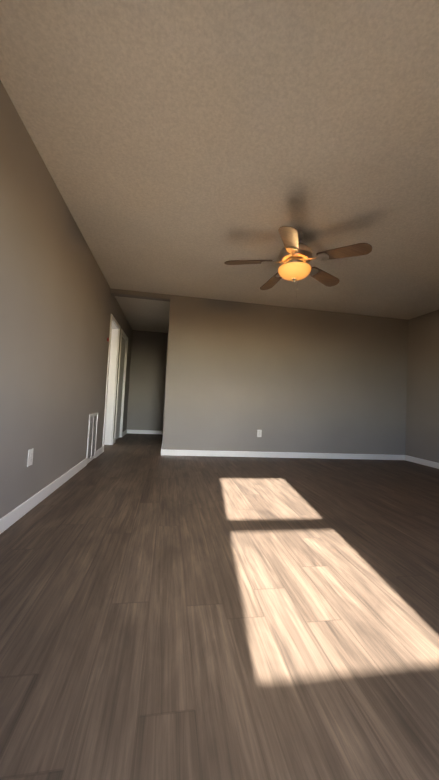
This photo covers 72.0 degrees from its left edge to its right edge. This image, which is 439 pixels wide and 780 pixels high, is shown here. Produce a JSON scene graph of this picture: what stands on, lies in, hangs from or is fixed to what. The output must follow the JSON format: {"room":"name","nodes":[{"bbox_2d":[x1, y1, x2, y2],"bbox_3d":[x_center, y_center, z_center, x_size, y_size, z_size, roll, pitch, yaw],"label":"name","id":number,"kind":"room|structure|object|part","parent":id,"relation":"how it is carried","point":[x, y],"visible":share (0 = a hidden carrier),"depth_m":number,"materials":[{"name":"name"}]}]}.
{"room":"empty living room","nodes":[
{"label":"empty living room","id":0,"kind":"room"},
{"bbox_2d":[0,80,131,518],"bbox_3d":[-1.495,-0.336,2.989,0.120,2.440,8.590,3,-2,-9],"label":"wall","id":1,"kind":"structure","parent":0,"point":[59,305],"depth_m":2.23,"materials":[{"name":"paint"}]},
{"bbox_2d":[27,448,33,466],"bbox_3d":[-1.335,0.476,2.137,0.008,0.116,0.072,3,-2,-9],"label":"electrical outlet","id":2,"kind":"object","parent":1,"relation":"attached to","point":[30,458],"visible":1,"depth_m":2.13,"materials":[{"name":"white plastic"}]},
{"bbox_2d":[0,458,86,533],"bbox_3d":[-1.317,0.809,1.930,0.014,0.088,3.488,3,-2,-9],"label":"baseboard","id":3,"kind":"structure","parent":1,"relation":"attached to","point":[9,519],"depth_m":2.25,"materials":[{"name":"white"}]},
{"bbox_2d":[86,413,97,462],"bbox_3d":[-1.626,0.599,3.872,0.012,0.600,0.430,3,-2,-9],"label":"air vent","id":4,"kind":"object","parent":1,"relation":"in","point":[92,437],"visible":0.96,"depth_m":3.86,"materials":[{"name":"white"}]},
{"bbox_2d":[95,447,102,457],"bbox_3d":[-1.710,0.882,4.292,0.014,0.088,0.444,3,-2,-9],"label":"baseboard","id":5,"kind":"structure","parent":1,"relation":"attached to","point":[99,451],"depth_m":4.28,"materials":[{"name":"white"}]},
{"bbox_2d":[102,314,120,451],"bbox_3d":[-1.831,-0.104,4.949,0.156,2.096,0.832,3,-2,-9],"label":"door frame","id":6,"kind":"structure","parent":1,"relation":"attached to","point":[111,389],"depth_m":5.28,"materials":[{"name":"white wood"}]},
{"bbox_2d":[116,337,124,438],"bbox_3d":[-1.983,-0.041,5.957,0.035,2.014,0.728,3,-2,-9],"label":"door","id":7,"kind":"structure","parent":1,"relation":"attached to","point":[120,389],"depth_m":6.07,"materials":[{"name":"white wood"}]},
{"bbox_2d":[114,329,127,440],"bbox_3d":[-1.990,-0.072,5.957,0.138,2.096,0.872,3,-2,-9],"label":"door frame","id":8,"kind":"structure","parent":1,"relation":"attached to","point":[125,337],"depth_m":6.30,"materials":[{"name":"white wood"}]},
{"bbox_2d":[110,288,170,301],"bbox_3d":[-1.193,-1.445,4.610,0.880,0.070,0.120,3,-2,-9],"label":"wall","id":9,"kind":"structure","parent":0,"point":[139,295],"depth_m":4.57,"materials":[{"name":"paint"}]},
{"bbox_2d":[126,330,167,430],"bbox_3d":[-3.166,-0.262,7.004,4.100,2.440,0.120,3,-2,-9],"label":"wall","id":10,"kind":"structure","parent":0,"point":[147,383],"depth_m":7.18,"materials":[{"name":"paint"}]},
{"bbox_2d":[127,430,162,433],"bbox_3d":[-1.755,0.991,7.132,0.860,0.088,0.014,3,-2,-9],"label":"baseboard","id":11,"kind":"structure","parent":10,"relation":"attached to","point":[128,431],"depth_m":7.12,"materials":[{"name":"white wood"}]},
{"bbox_2d":[0,433,438,779],"bbox_3d":[-0.504,0.990,3.113,8.220,0.100,8.590,3,-2,-9],"label":"floor","id":12,"kind":"structure","parent":0,"point":[164,617],"depth_m":1.16,"materials":[{"name":"brown wood"}]},
{"bbox_2d":[0,0,438,332],"bbox_3d":[-0.378,-1.545,3.212,8.220,0.100,8.590,3,-2,-9],"label":"ceiling","id":13,"kind":"structure","parent":0,"point":[189,148],"depth_m":1.83,"materials":[{"name":"paint"}]},
{"bbox_2d":[224,226,371,297],"bbox_3d":[0.670,-1.143,2.843,1.242,0.626,1.236,3,-2,-9],"label":"ceiling fan","id":14,"kind":"object","parent":13,"relation":"hanging from","point":[295,257],"visible":1,"depth_m":2.71,"materials":[{"name":"brown wood"}]},
{"bbox_3d":[0.697,-1.080,2.814,0.300,0.088,0.300,3,-2,-9],"label":"globe","id":15,"kind":"part","parent":14,"relation":"part of","materials":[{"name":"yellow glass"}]},
{"bbox_2d":[162,295,408,454],"bbox_3d":[1.270,-0.121,4.980,4.240,2.440,0.120,3,-2,-9],"label":"wall","id":16,"kind":"structure","parent":0,"point":[282,378],"depth_m":4.88,"materials":[{"name":"paint"}]},
{"bbox_2d":[257,430,261,436],"bbox_3d":[0.631,0.687,4.783,0.072,0.116,0.008,3,-2,-9],"label":"electrical outlet","id":17,"kind":"object","parent":16,"relation":"attached to","point":[259,433],"visible":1,"depth_m":4.78,"materials":[{"name":"white plastic"}]},
{"bbox_2d":[161,449,404,459],"bbox_3d":[1.142,1.046,4.856,4.104,0.088,0.018,3,-2,-9],"label":"baseboard","id":18,"kind":"structure","parent":16,"relation":"attached to","point":[163,451],"depth_m":4.82,"materials":[{"name":"white"}]},
{"bbox_2d":[405,310,438,462],"bbox_3d":[3.772,-0.095,2.480,0.120,2.440,5.870,3,-2,-9],"label":"wall","id":19,"kind":"structure","parent":0,"point":[422,422],"depth_m":4.91,"materials":[{"name":"paint"}]},
{"bbox_2d":[405,455,438,468],"bbox_3d":[3.648,1.075,2.423,0.014,0.088,5.630,3,-2,-9],"label":"baseboard","id":20,"kind":"structure","parent":19,"relation":"attached to","point":[408,458],"depth_m":4.82,"materials":[{"name":"white"}]}
]}

